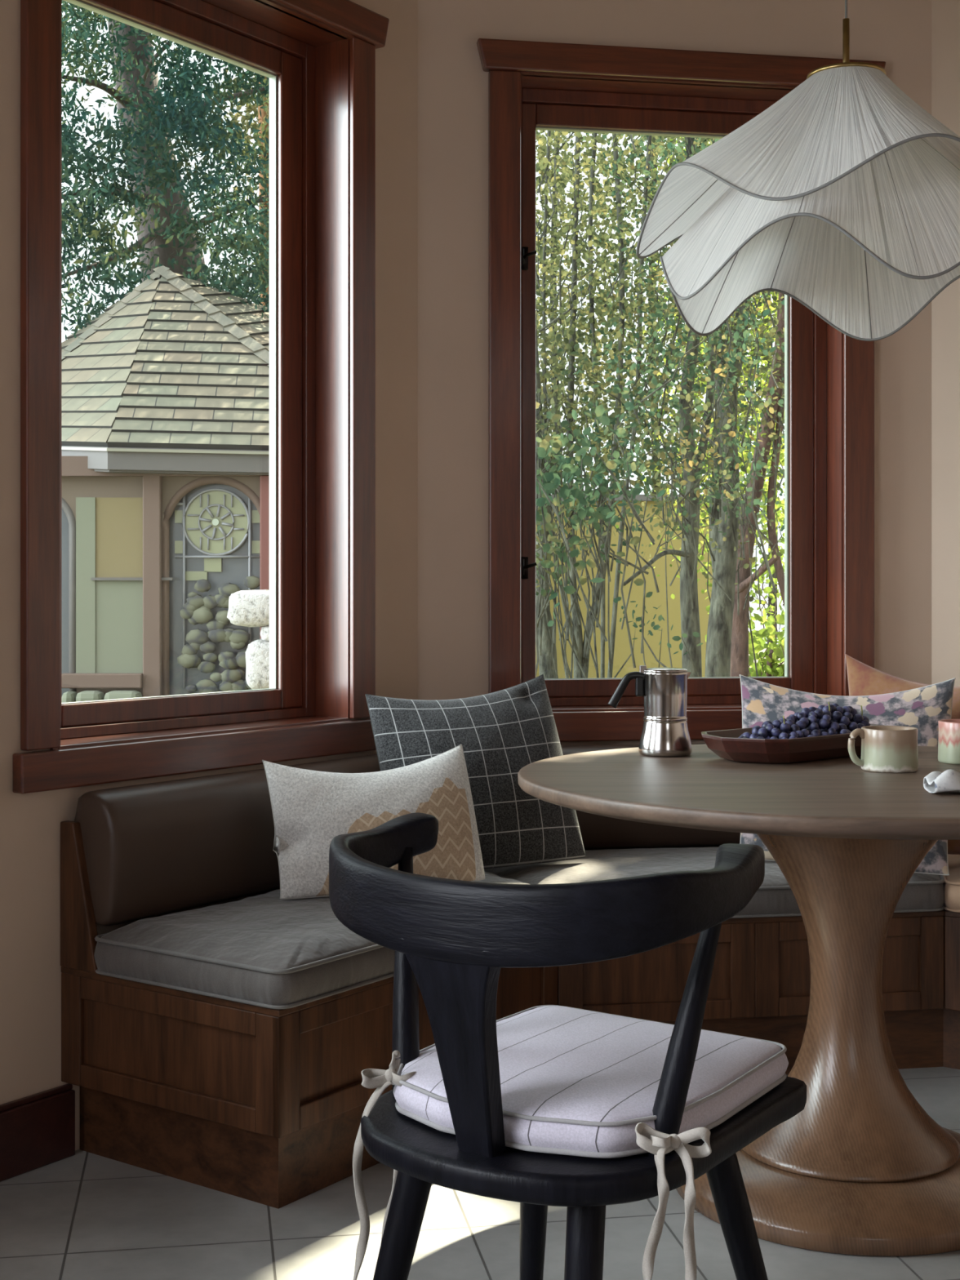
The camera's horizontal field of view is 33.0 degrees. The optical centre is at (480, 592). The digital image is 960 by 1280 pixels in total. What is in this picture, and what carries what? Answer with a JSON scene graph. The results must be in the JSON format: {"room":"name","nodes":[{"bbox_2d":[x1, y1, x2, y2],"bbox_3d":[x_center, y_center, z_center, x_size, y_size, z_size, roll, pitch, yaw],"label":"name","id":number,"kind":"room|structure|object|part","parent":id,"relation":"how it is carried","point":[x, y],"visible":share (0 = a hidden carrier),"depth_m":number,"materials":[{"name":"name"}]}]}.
{"room":"dining room","nodes":[
{"label":"dining room","id":0,"kind":"room"},
{"bbox_2d":[0,0,417,1151],"bbox_3d":[-1.164,-0.348,2.727,0.160,2.850,3.256,0,0,35],"label":"wall","id":1,"kind":"structure","parent":0,"point":[30,968],"depth_m":3.09,"materials":[{"name":"paint"}]},
{"bbox_2d":[0,1083,75,1182],"bbox_3d":[-1.395,1.010,2.249,0.020,0.135,2.110,0,0,36],"label":"baseboard","id":2,"kind":"structure","parent":1,"relation":"attached to","point":[37,1131],"depth_m":3.03,"materials":[{"name":"brown wood"}]},
{"bbox_2d":[13,0,389,794],"bbox_3d":[-0.626,-0.498,3.478,0.224,1.741,1.103,0,0,35],"label":"window","id":3,"kind":"structure","parent":1,"relation":"in","point":[317,57],"depth_m":3.76,"materials":[{"name":"brown wood"}]},
{"bbox_3d":[-0.826,-0.500,3.045,0.022,1.589,0.079,0,0,35],"label":"casing","id":4,"kind":"part","parent":3,"relation":"part of","materials":[{"name":"brown wood"}]},
{"bbox_3d":[-0.659,-0.493,3.503,0.031,1.527,0.789,0,0,35],"label":"sash","id":5,"kind":"part","parent":3,"relation":"part of","materials":[{"name":"brown wood"}]},
{"bbox_3d":[-0.613,0.298,3.470,0.145,0.012,0.853,0,0,35],"label":"sill","id":6,"kind":"part","parent":3,"relation":"part of","materials":[{"name":"brown wood"}]},
{"bbox_3d":[-0.279,-0.500,3.811,0.022,1.589,0.081,0,0,36],"label":"casing","id":7,"kind":"part","parent":3,"relation":"part of","materials":[{"name":"brown wood"}]},
{"bbox_2d":[0,1066,959,1279],"bbox_3d":[0.532,1.137,0.817,5.317,0.120,7.034,0,0,0],"label":"floor","id":8,"kind":"structure","parent":0,"point":[82,1215],"depth_m":2.70,"materials":[{"name":"grey tile"}]},
{"bbox_2d":[60,820,959,1208],"bbox_3d":[0.736,0.757,3.523,3.134,0.640,1.330,0,0,-5],"label":"banquette","id":9,"kind":"object","parent":8,"relation":"on","point":[263,1105],"visible":0.6,"depth_m":3.03,"materials":[{"name":"brown wood"}]},
{"bbox_3d":[-0.565,0.831,2.944,0.452,0.125,0.006,0,0,35],"label":"panel","id":10,"kind":"part","parent":9,"relation":"part of","materials":[{"name":"brown wood"}]},
{"bbox_3d":[-0.568,0.831,2.940,0.465,0.209,0.337,0,0,0],"label":"panel","id":11,"kind":"part","parent":9,"relation":"part of","materials":[{"name":"brown wood"}]},
{"bbox_2d":[93,871,528,1008],"bbox_3d":[-0.220,0.664,3.332,0.486,0.100,1.081,0,0,36],"label":"seat cushion","id":12,"kind":"object","parent":9,"relation":"on","point":[267,950],"visible":0.45,"depth_m":2.93,"materials":[{"name":"grey fabric"}]},
{"bbox_2d":[74,754,380,925],"bbox_3d":[-0.416,0.505,3.508,0.122,0.253,1.092,0,0,35],"label":"cushion","id":13,"kind":"object","parent":12,"relation":"on","point":[158,848],"visible":0.51,"depth_m":3.18,"materials":[{"name":"brown leather"}]},
{"bbox_2d":[262,744,484,899],"bbox_3d":[-0.215,0.471,3.351,0.445,0.287,0.158,0,0,-21],"label":"lumbar pillow","id":14,"kind":"object","parent":12,"relation":"on","point":[310,808],"visible":0.79,"depth_m":3.32,"materials":[{"name":"fabric"}]},
{"bbox_2d":[365,674,586,869],"bbox_3d":[-0.007,0.413,3.725,0.484,0.434,0.199,0,0,-20],"label":"square pillow","id":15,"kind":"object","parent":12,"relation":"on","point":[500,733],"visible":0.67,"depth_m":3.69,"materials":[{"name":"fabric"}]},
{"bbox_3d":[-0.227,0.831,2.958,0.006,0.125,0.332,0,0,35],"label":"panel","id":16,"kind":"part","parent":9,"relation":"part of","materials":[{"name":"brown wood"}]},
{"bbox_3d":[-0.223,0.831,2.955,0.267,0.209,0.367,0,0,0],"label":"panel","id":17,"kind":"part","parent":9,"relation":"part of","materials":[{"name":"brown wood"}]},
{"bbox_3d":[0.034,0.831,3.314,0.267,0.209,0.367,0,0,0],"label":"panel","id":18,"kind":"part","parent":9,"relation":"part of","materials":[{"name":"brown wood"}]},
{"bbox_3d":[0.030,0.831,3.317,0.006,0.125,0.332,0,0,35],"label":"panel","id":19,"kind":"part","parent":9,"relation":"part of","materials":[{"name":"brown wood"}]},
{"bbox_2d":[484,847,718,884],"bbox_3d":[0.306,0.667,3.689,0.615,0.095,0.432,0,0,-9],"label":"seat cushion","id":20,"kind":"object","parent":9,"relation":"on","point":[606,864],"depth_m":3.71,"materials":[{"name":"grey fabric"}]},
{"bbox_2d":[560,744,639,755],"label":"cushion","id":21,"kind":"object","parent":20,"relation":"on","point":[566,749],"depth_m":3.99,"materials":[{"name":"brown leather"}]},
{"bbox_2d":[575,809,740,849],"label":"cushion","id":22,"kind":"object","parent":20,"relation":"on","point":[597,832],"depth_m":3.97,"materials":[{"name":"brown leather"}]},
{"bbox_3d":[0.386,0.831,3.534,0.438,0.209,0.088,0,0,0],"label":"panel","id":23,"kind":"part","parent":9,"relation":"part of","materials":[{"name":"brown wood"}]},
{"bbox_3d":[0.385,0.831,3.539,0.333,0.125,0.006,0,0,-10],"label":"panel","id":24,"kind":"part","parent":9,"relation":"part of","materials":[{"name":"brown wood"}]},
{"bbox_2d":[730,860,801,918],"bbox_3d":[0.578,0.667,3.412,0.305,0.095,0.622,0,0,-9],"label":"seat cushion","id":25,"kind":"object","parent":9,"relation":"on","point":[773,896],"depth_m":3.55,"materials":[{"name":"grey fabric"}]},
{"bbox_3d":[0.822,0.831,3.607,0.438,0.209,0.088,0,0,0],"label":"panel","id":26,"kind":"part","parent":9,"relation":"part of","materials":[{"name":"brown wood"}]},
{"bbox_3d":[0.822,0.831,3.612,0.333,0.125,0.006,0,0,-10],"label":"panel","id":27,"kind":"part","parent":9,"relation":"part of","materials":[{"name":"brown wood"}]},
{"bbox_2d":[893,872,944,912],"bbox_3d":[0.905,0.667,3.360,0.274,0.095,0.411,0,0,-9],"label":"seat cushion","id":28,"kind":"object","parent":9,"relation":"on","point":[923,892],"depth_m":3.61,"materials":[{"name":"grey fabric"}]},
{"bbox_2d":[739,674,955,875],"bbox_3d":[0.842,0.412,3.727,0.498,0.435,0.182,0,0,13],"label":"floral pillow","id":29,"kind":"object","parent":28,"relation":"on","point":[922,708],"visible":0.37,"depth_m":3.74,"materials":[{"name":"fabric"}]},
{"bbox_2d":[844,653,959,854],"bbox_3d":[1.081,0.385,3.837,0.462,0.470,0.137,0,0,27],"label":"pillow","id":30,"kind":"object","parent":28,"relation":"on","point":[864,679],"visible":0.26,"depth_m":3.91,"materials":[{"name":"fabric"}]},
{"bbox_2d":[942,854,959,912],"bbox_3d":[1.575,0.667,3.532,1.363,0.095,0.494,0,0,35],"label":"seat cushion","id":31,"kind":"object","parent":9,"relation":"on","point":[952,882],"visible":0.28,"depth_m":3.62,"materials":[{"name":"beige fabric"}]},
{"bbox_3d":[1.291,0.831,3.468,0.600,0.209,0.016,0,0,35],"label":"panel","id":32,"kind":"part","parent":9,"relation":"part of","materials":[{"name":"brown wood"}]},
{"bbox_2d":[328,812,806,1279],"bbox_3d":[0.106,0.688,2.020,0.538,0.786,0.530,0,0,34],"label":"dining chair","id":33,"kind":"object","parent":8,"relation":"on","point":[451,939],"visible":0.88,"depth_m":1.82,"materials":[{"name":"black wood"}]},
{"bbox_3d":[-0.115,0.871,1.965,0.139,0.420,0.043,0,0,-11],"label":"leg","id":34,"kind":"part","parent":33,"relation":"part of","materials":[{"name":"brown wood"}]},
{"bbox_3d":[-0.097,0.491,2.081,0.035,0.318,0.108,0,0,-6],"label":"post","id":35,"kind":"part","parent":33,"relation":"part of","materials":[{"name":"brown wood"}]},
{"bbox_3d":[0.076,0.871,2.273,0.044,0.419,0.127,0,0,-6],"label":"leg","id":36,"kind":"part","parent":33,"relation":"part of","materials":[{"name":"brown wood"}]},
{"bbox_3d":[0.042,0.353,1.925,0.538,0.117,0.301,0,0,34],"label":"rail","id":37,"kind":"part","parent":33,"relation":"part of","materials":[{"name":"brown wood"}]},
{"bbox_2d":[352,1004,788,1279],"bbox_3d":[0.138,0.745,2.037,0.476,0.365,0.461,0,0,34],"label":"seat pad","id":38,"kind":"object","parent":33,"relation":"on","point":[575,1082],"visible":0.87,"depth_m":1.95,"materials":[{"name":"fabric"}]},
{"bbox_3d":[0.110,0.654,2.026,0.440,0.036,0.516,0,0,34],"label":"seat","id":39,"kind":"part","parent":33,"relation":"part of","materials":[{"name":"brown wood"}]},
{"bbox_3d":[0.109,0.871,1.790,0.044,0.419,0.132,0,0,16],"label":"leg","id":40,"kind":"part","parent":33,"relation":"part of","materials":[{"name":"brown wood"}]},
{"bbox_3d":[0.237,0.491,1.853,0.108,0.318,0.035,0,0,-16],"label":"post","id":41,"kind":"part","parent":33,"relation":"part of","materials":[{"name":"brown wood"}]},
{"bbox_3d":[0.343,0.871,2.069,0.146,0.420,0.043,0,0,0],"label":"leg","id":42,"kind":"part","parent":33,"relation":"part of","materials":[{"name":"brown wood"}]},
{"bbox_2d":[517,743,959,1256],"bbox_3d":[0.663,0.702,2.934,1.189,0.750,1.189,0,0,0],"label":"pedestal table","id":43,"kind":"object","parent":8,"relation":"on","point":[863,1169],"visible":0.77,"depth_m":2.79,"materials":[{"name":"brown wood"}]},
{"bbox_2d":[608,665,692,756],"bbox_3d":[0.342,0.237,3.262,0.170,0.180,0.107,0,0,0],"label":"moka pot","id":44,"kind":"object","parent":43,"relation":"on","point":[664,690],"visible":1,"depth_m":3.23,"materials":[{"name":"silver metal"}]},
{"bbox_3d":[0.295,0.196,3.262,0.076,0.074,0.017,0,0,0],"label":"handle","id":45,"kind":"part","parent":44,"relation":"part of","materials":[{"name":"black plastic"}]},
{"bbox_3d":[0.373,0.154,3.262,0.089,0.008,0.089,0,0,0],"label":"lid","id":46,"kind":"part","parent":44,"relation":"part of","materials":[{"name":"silver metal"}]},
{"bbox_2d":[701,724,883,764],"bbox_3d":[0.640,0.301,3.232,0.485,0.052,0.216,0,0,-41],"label":"bowl","id":47,"kind":"object","parent":43,"relation":"on","point":[726,744],"visible":0.63,"depth_m":3.08,"materials":[{"name":"brown wood"}]},
{"bbox_2d":[737,715,814,738],"bbox_3d":[0.562,0.278,3.166,0.144,0.076,0.149,0,0,-41],"label":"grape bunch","id":48,"kind":"object","parent":47,"relation":"in","point":[777,729],"visible":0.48,"depth_m":3.15,"materials":[{"name":"purple"}]},
{"bbox_2d":[786,702,851,736],"bbox_3d":[0.662,0.265,3.249,0.155,0.092,0.156,0,0,-34],"label":"grape bunch","id":49,"kind":"object","parent":47,"relation":"in","point":[819,722],"visible":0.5,"depth_m":3.22,"materials":[{"name":"purple"}]},
{"bbox_2d":[805,702,869,734],"bbox_3d":[0.740,0.269,3.326,0.131,0.085,0.116,0,0,35],"label":"grape bunch","id":50,"kind":"object","parent":47,"relation":"in","point":[856,720],"visible":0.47,"depth_m":3.29,"materials":[{"name":"purple"}]},
{"bbox_2d":[847,725,918,773],"bbox_3d":[0.747,0.288,2.983,0.116,0.078,0.104,0,0,29],"label":"mug","id":51,"kind":"object","parent":43,"relation":"on","point":[884,748],"visible":1,"depth_m":2.94,"materials":[{"name":"ceramic"}]},
{"bbox_3d":[0.692,0.284,2.971,0.037,0.070,0.013,0,0,-13],"label":"handle","id":52,"kind":"part","parent":51,"relation":"part of","materials":[{"name":"ceramic"}]},
{"bbox_2d":[923,768,959,792],"bbox_3d":[0.832,0.306,2.644,0.200,0.040,0.094,0,0,0],"label":"napkin","id":53,"kind":"object","parent":43,"relation":"on","point":[948,780],"visible":1,"depth_m":2.61,"materials":[{"name":"white fabric"}]},
{"bbox_2d":[937,719,959,764],"bbox_3d":[0.937,0.287,3.117,0.110,0.080,0.096,0,0,-15],"label":"mug","id":54,"kind":"object","parent":43,"relation":"on","point":[948,740],"visible":1,"depth_m":3.09,"materials":[{"name":"pink ceramic"}]},
{"bbox_2d":[417,0,931,850],"bbox_3d":[0.499,-0.348,4.196,1.351,2.850,0.160,0,0,-10],"label":"wall","id":55,"kind":"structure","parent":0,"point":[453,83],"depth_m":4.03,"materials":[{"name":"paint"}]},
{"bbox_2d":[476,38,885,742],"bbox_3d":[0.503,-0.498,4.194,1.065,1.741,0.224,0,0,-10],"label":"window","id":56,"kind":"structure","parent":55,"relation":"in","point":[533,86],"depth_m":4.17,"materials":[{"name":"brown wood"}]},
{"bbox_3d":[0.061,-0.500,4.030,0.079,1.589,0.022,0,0,-9],"label":"casing","id":57,"kind":"part","parent":56,"relation":"part of","materials":[{"name":"brown wood"}]},
{"bbox_3d":[0.506,0.298,4.179,0.841,0.012,0.145,0,0,-9],"label":"sill","id":58,"kind":"part","parent":56,"relation":"part of","materials":[{"name":"brown wood"}]},
{"bbox_3d":[0.491,-0.493,4.235,0.788,1.527,0.031,0,0,-9],"label":"sash","id":59,"kind":"part","parent":56,"relation":"part of","materials":[{"name":"brown wood"}]},
{"bbox_3d":[0.977,-0.500,4.184,0.081,1.589,0.022,0,0,-9],"label":"casing","id":60,"kind":"part","parent":56,"relation":"part of","materials":[{"name":"brown wood"}]},
{"bbox_2d":[931,0,959,686],"bbox_3d":[2.162,-0.348,3.626,2.300,2.850,0.160,0,0,36],"label":"wall","id":61,"kind":"structure","parent":0,"point":[945,14],"depth_m":4.21,"materials":[{"name":"paint"}]},
{"bbox_3d":[0.532,-1.823,0.817,5.317,0.100,7.034,0,0,0],"label":"ceiling","id":62,"kind":"structure","parent":0,"visible":0},
{"bbox_2d":[635,0,959,341],"bbox_3d":[0.652,-1.137,2.941,0.723,1.270,0.676,0,0,0],"label":"pendant lamp","id":63,"kind":"object","parent":62,"relation":"hanging from","point":[840,198],"visible":1,"depth_m":2.81,"materials":[{"name":"white fabric"}]},
{"bbox_3d":[0.663,-0.956,2.934,0.012,0.165,0.012,0,0,0],"label":"stem","id":64,"kind":"part","parent":63,"relation":"part of","materials":[{"name":"gold metal"}]},
{"bbox_3d":[0.663,-1.395,2.934,0.005,0.715,0.005,0,0,-22],"label":"cord","id":65,"kind":"part","parent":63,"relation":"part of","materials":[{"name":"fabric"}]},
{"bbox_3d":[0.663,-0.935,2.934,0.141,0.009,0.141,0,0,0],"label":"plate","id":66,"kind":"part","parent":63,"relation":"part of","materials":[{"name":"gold metal"}]},
{"label":"outside","id":67,"kind":"structure","parent":0,"visible":0},
{"bbox_2d":[748,648,784,676],"bbox_3d":[0.000,1.527,21.000,60.000,0.001,48.000,0,0,0],"label":"ground","id":68,"kind":"structure","parent":67,"point":[763,650],"depth_m":38.06,"materials":[{"name":"white"}]},
{"bbox_2d":[61,265,269,702],"bbox_3d":[-2.605,-0.691,14.835,6.007,4.435,5.730,0,0,0],"label":"house","id":69,"kind":"structure","parent":68,"relation":"on","point":[165,395],"depth_m":12.30,"materials":[{"name":"concrete"}]},
{"bbox_3d":[-3.380,0.355,12.415,0.580,2.256,0.030,0,0,0],"label":"pane","id":70,"kind":"part","parent":69,"relation":"part of","materials":[{"name":"grey glass"}]},
{"bbox_3d":[-2.987,-0.051,12.285,0.145,1.340,0.030,0,0,0],"label":"wall panel","id":71,"kind":"part","parent":69,"relation":"part of","materials":[{"name":"green paint"}]},
{"bbox_3d":[-2.853,0.665,12.240,0.615,0.110,0.120,0,0,0],"label":"rail","id":72,"kind":"part","parent":69,"relation":"part of","materials":[{"name":"brown wood"}]},
{"bbox_3d":[-2.732,0.264,12.290,0.365,0.712,0.020,0,0,0],"label":"wall panel","id":73,"kind":"part","parent":69,"relation":"part of","materials":[{"name":"green paint"}]},
{"bbox_3d":[-2.732,-0.406,12.290,0.365,0.628,0.020,0,0,0],"label":"wall panel","id":74,"kind":"part","parent":69,"relation":"part of","materials":[{"name":"yellow paint"}]},
{"bbox_3d":[-2.478,0.315,12.260,0.136,2.423,0.080,0,0,0],"label":"post","id":75,"kind":"part","parent":69,"relation":"part of","materials":[{"name":"brown wood"}]},
{"bbox_2d":[174,540,182,553],"bbox_3d":[-2.300,-0.347,12.380,0.062,0.097,0.020,0,0,0],"label":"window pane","id":76,"kind":"object","parent":69,"relation":"attached to","point":[178,544],"depth_m":12.37,"materials":[{"name":"green glass"}]},
{"bbox_2d":[174,510,182,523],"bbox_3d":[-2.300,-0.580,12.380,0.062,0.097,0.020,0,0,0],"label":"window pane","id":77,"kind":"object","parent":69,"relation":"attached to","point":[178,513],"depth_m":12.37,"materials":[{"name":"green glass"}]},
{"bbox_2d":[185,571,207,580],"bbox_3d":[-2.172,-0.127,12.380,0.176,0.070,0.020,0,0,0],"label":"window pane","id":78,"kind":"object","parent":69,"relation":"attached to","point":[189,575],"depth_m":12.37,"materials":[{"name":"green glass"}]},
{"bbox_2d":[204,558,222,572],"bbox_3d":[-2.041,-0.215,12.380,0.132,0.114,0.020,0,0,0],"label":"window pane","id":79,"kind":"object","parent":69,"relation":"attached to","point":[211,565],"depth_m":12.37,"materials":[{"name":"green glass"}]},
{"bbox_3d":[-2.010,0.311,12.415,0.773,2.344,0.030,0,0,0],"label":"pane","id":80,"kind":"part","parent":69,"relation":"part of","materials":[{"name":"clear glass"}]},
{"bbox_3d":[-2.010,-0.536,12.375,0.492,0.492,0.030,0,0,0],"label":"rose glass","id":81,"kind":"part","parent":69,"relation":"part of","materials":[{"name":"yellow glass"}]},
{"bbox_2d":[252,540,259,553],"bbox_3d":[-1.711,-0.347,12.380,0.062,0.097,0.020,0,0,0],"label":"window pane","id":82,"kind":"object","parent":69,"relation":"attached to","point":[255,544],"depth_m":12.37,"materials":[{"name":"green glass"}]},
{"bbox_2d":[252,510,259,523],"bbox_3d":[-1.711,-0.580,12.380,0.062,0.097,0.020,0,0,0],"label":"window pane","id":83,"kind":"object","parent":69,"relation":"attached to","point":[255,516],"depth_m":12.37,"materials":[{"name":"green glass"}]},
{"bbox_3d":[-1.114,0.298,12.250,1.089,2.458,0.100,0,0,0],"label":"post","id":84,"kind":"part","parent":69,"relation":"part of","materials":[{"name":"red"}]},
{"bbox_2d":[61,0,269,340],"bbox_3d":[-3.342,-3.861,15.478,6.990,10.792,3.885,0,0,0],"label":"tree","id":85,"kind":"object","parent":68,"relation":"on","point":[166,225],"visible":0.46,"depth_m":15.09,"materials":[{"name":"green plant"}]},
{"bbox_2d":[221,69,269,306],"bbox_3d":[-2.056,-3.493,18.124,1.868,10.039,2.131,0,0,0],"label":"slender conifer","id":86,"kind":"object","parent":68,"relation":"on","point":[255,107],"visible":0.03,"depth_m":17.94,"materials":[{"name":"green plant"}]},
{"bbox_2d":[535,129,657,494],"bbox_3d":[0.734,-1.711,14.978,2.354,6.479,2.916,0,0,0],"label":"tree","id":87,"kind":"object","parent":68,"relation":"on","point":[558,178],"visible":0.09,"depth_m":14.81,"materials":[{"name":"green plant"}]},
{"bbox_3d":[0.710,-1.711,15.000,0.129,6.479,0.096,0,0,0],"label":"stem","id":88,"kind":"part","parent":87,"relation":"part of","materials":[{"name":"green plant"}]},
{"bbox_2d":[535,326,665,678],"bbox_3d":[0.296,-0.090,6.066,0.783,3.235,1.297,0,0,0],"label":"leaning tree","id":89,"kind":"object","parent":68,"relation":"on","point":[550,481],"visible":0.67,"depth_m":5.91,"materials":[{"name":"green plant"}]},
{"bbox_2d":[535,129,711,678],"bbox_3d":[0.396,-0.556,7.293,1.209,4.343,2.584,0,0,5],"label":"tree","id":90,"kind":"object","parent":68,"relation":"on","point":[544,397],"visible":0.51,"depth_m":6.94,"materials":[{"name":"green plant"}]},
{"bbox_3d":[0.371,-0.837,6.932,0.217,2.388,0.061,0,0,-31],"label":"stem","id":91,"kind":"part","parent":90,"relation":"part of","materials":[{"name":"green plant"}]},
{"bbox_3d":[0.415,-0.292,7.000,0.082,3.637,0.045,0,0,0],"label":"stem","id":92,"kind":"part","parent":90,"relation":"part of","materials":[{"name":"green plant"}]},
{"bbox_3d":[0.518,-0.339,7.200,0.077,3.819,0.026,0,0,0],"label":"stem","id":93,"kind":"part","parent":90,"relation":"part of","materials":[{"name":"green plant"}]},
{"bbox_3d":[0.556,-0.311,7.125,0.115,3.677,0.370,0,0,30],"label":"stem","id":94,"kind":"part","parent":90,"relation":"part of","materials":[{"name":"green plant"}]},
{"bbox_3d":[0.646,-0.348,7.400,0.312,3.926,0.026,0,0,0],"label":"stem","id":95,"kind":"part","parent":90,"relation":"part of","materials":[{"name":"green plant"}]},
{"bbox_2d":[535,494,745,678],"bbox_3d":[0.532,0.371,13.150,3.241,2.312,0.420,0,0,0],"label":"wall","id":96,"kind":"structure","parent":68,"relation":"on","point":[622,651],"depth_m":13.00,"materials":[{"name":"yellow paint"}]},
{"bbox_2d":[535,131,754,494],"bbox_3d":[1.760,-1.899,15.904,2.550,6.855,3.020,0,0,0],"label":"tree","id":97,"kind":"object","parent":68,"relation":"on","point":[649,446],"visible":0.04,"depth_m":15.86,"materials":[{"name":"green plant"}]},
{"bbox_3d":[1.729,-1.876,16.000,0.138,6.809,0.103,0,0,0],"label":"stem","id":98,"kind":"part","parent":97,"relation":"part of","materials":[{"name":"green plant"}]},
{"bbox_2d":[542,133,784,677],"bbox_3d":[0.927,-0.702,7.278,1.311,4.458,3.099,0,0,5],"label":"tree","id":99,"kind":"object","parent":68,"relation":"on","point":[692,460],"visible":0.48,"depth_m":6.87,"materials":[{"name":"green plant"}]},
{"bbox_3d":[0.815,-0.112,7.292,0.050,0.167,0.706,0,0,31],"label":"stem","id":100,"kind":"part","parent":99,"relation":"part of","materials":[{"name":"green plant"}]},
{"bbox_3d":[1.069,-1.450,7.698,0.070,1.971,0.286,0,0,31],"label":"stem","id":101,"kind":"part","parent":99,"relation":"part of","materials":[{"name":"green plant"}]},
{"bbox_2d":[594,134,784,676],"bbox_3d":[1.342,-0.828,8.568,1.602,4.711,2.723,0,0,11],"label":"forked tree","id":102,"kind":"object","parent":68,"relation":"on","point":[718,642],"visible":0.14,"depth_m":8.16,"materials":[{"name":"green plant"}]},
{"bbox_2d":[601,137,784,676],"bbox_3d":[1.620,-1.162,10.039,1.884,5.379,2.958,0,0,19],"label":"tree","id":103,"kind":"object","parent":68,"relation":"on","point":[740,633],"visible":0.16,"depth_m":8.78,"materials":[{"name":"green plant"}]},
{"bbox_3d":[1.467,-0.085,8.698,0.323,0.248,0.049,0,0,44],"label":"stem","id":104,"kind":"part","parent":103,"relation":"part of","materials":[{"name":"green plant"}]},
{"bbox_3d":[1.675,-0.779,8.800,0.235,2.365,0.050,0,0,0],"label":"stem","id":105,"kind":"part","parent":103,"relation":"part of","materials":[{"name":"green plant"}]},
{"bbox_2d":[635,154,784,644],"bbox_3d":[2.684,-1.802,15.002,2.433,6.660,3.148,0,0,0],"label":"tree","id":106,"kind":"object","parent":68,"relation":"on","point":[673,327],"visible":0.02,"depth_m":14.97,"materials":[{"name":"green plant"}]},
{"bbox_3d":[2.692,-1.711,15.000,0.129,6.479,0.096,0,0,0],"label":"stem","id":107,"kind":"part","parent":106,"relation":"part of","materials":[{"name":"green plant"}]},
{"bbox_2d":[705,532,784,676],"bbox_3d":[1.951,0.515,10.421,1.021,2.024,2.540,0,0,9],"label":"bush","id":108,"kind":"object","parent":68,"relation":"on","point":[770,666],"visible":0.23,"depth_m":9.70,"materials":[{"name":"green plant"}]},
{"bbox_3d":[1.717,0.927,9.600,0.052,1.200,0.041,0,0,0],"label":"stem","id":109,"kind":"part","parent":108,"relation":"part of","materials":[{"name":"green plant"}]},
{"bbox_3d":[-0.606,0.946,5.377,0.369,1.309,0.344,0,0,0],"label":"stone","id":110,"kind":"object","parent":68,"relation":"on","visible":0},
{"bbox_2d":[245,638,269,689],"bbox_3d":[-0.653,0.235,5.312,0.214,0.174,0.224,0,0,0],"label":"stone","id":111,"kind":"object","parent":110,"relation":"on","point":[257,652],"visible":0.4,"depth_m":5.21,"materials":[{"name":"white stone"}]},
{"bbox_2d":[260,626,269,641],"bbox_3d":[-0.612,0.133,5.312,0.199,0.064,0.225,0,0,0],"label":"stone","id":112,"kind":"object","parent":111,"relation":"on","point":[264,633],"visible":0.12,"depth_m":5.22,"materials":[{"name":"white stone"}]},
{"bbox_2d":[226,589,269,626],"bbox_3d":[-0.695,0.051,5.308,0.262,0.124,0.224,0,0,0],"label":"stone","id":113,"kind":"object","parent":112,"relation":"on","point":[247,608],"visible":0.59,"depth_m":5.20,"materials":[{"name":"white stone"}]}
]}

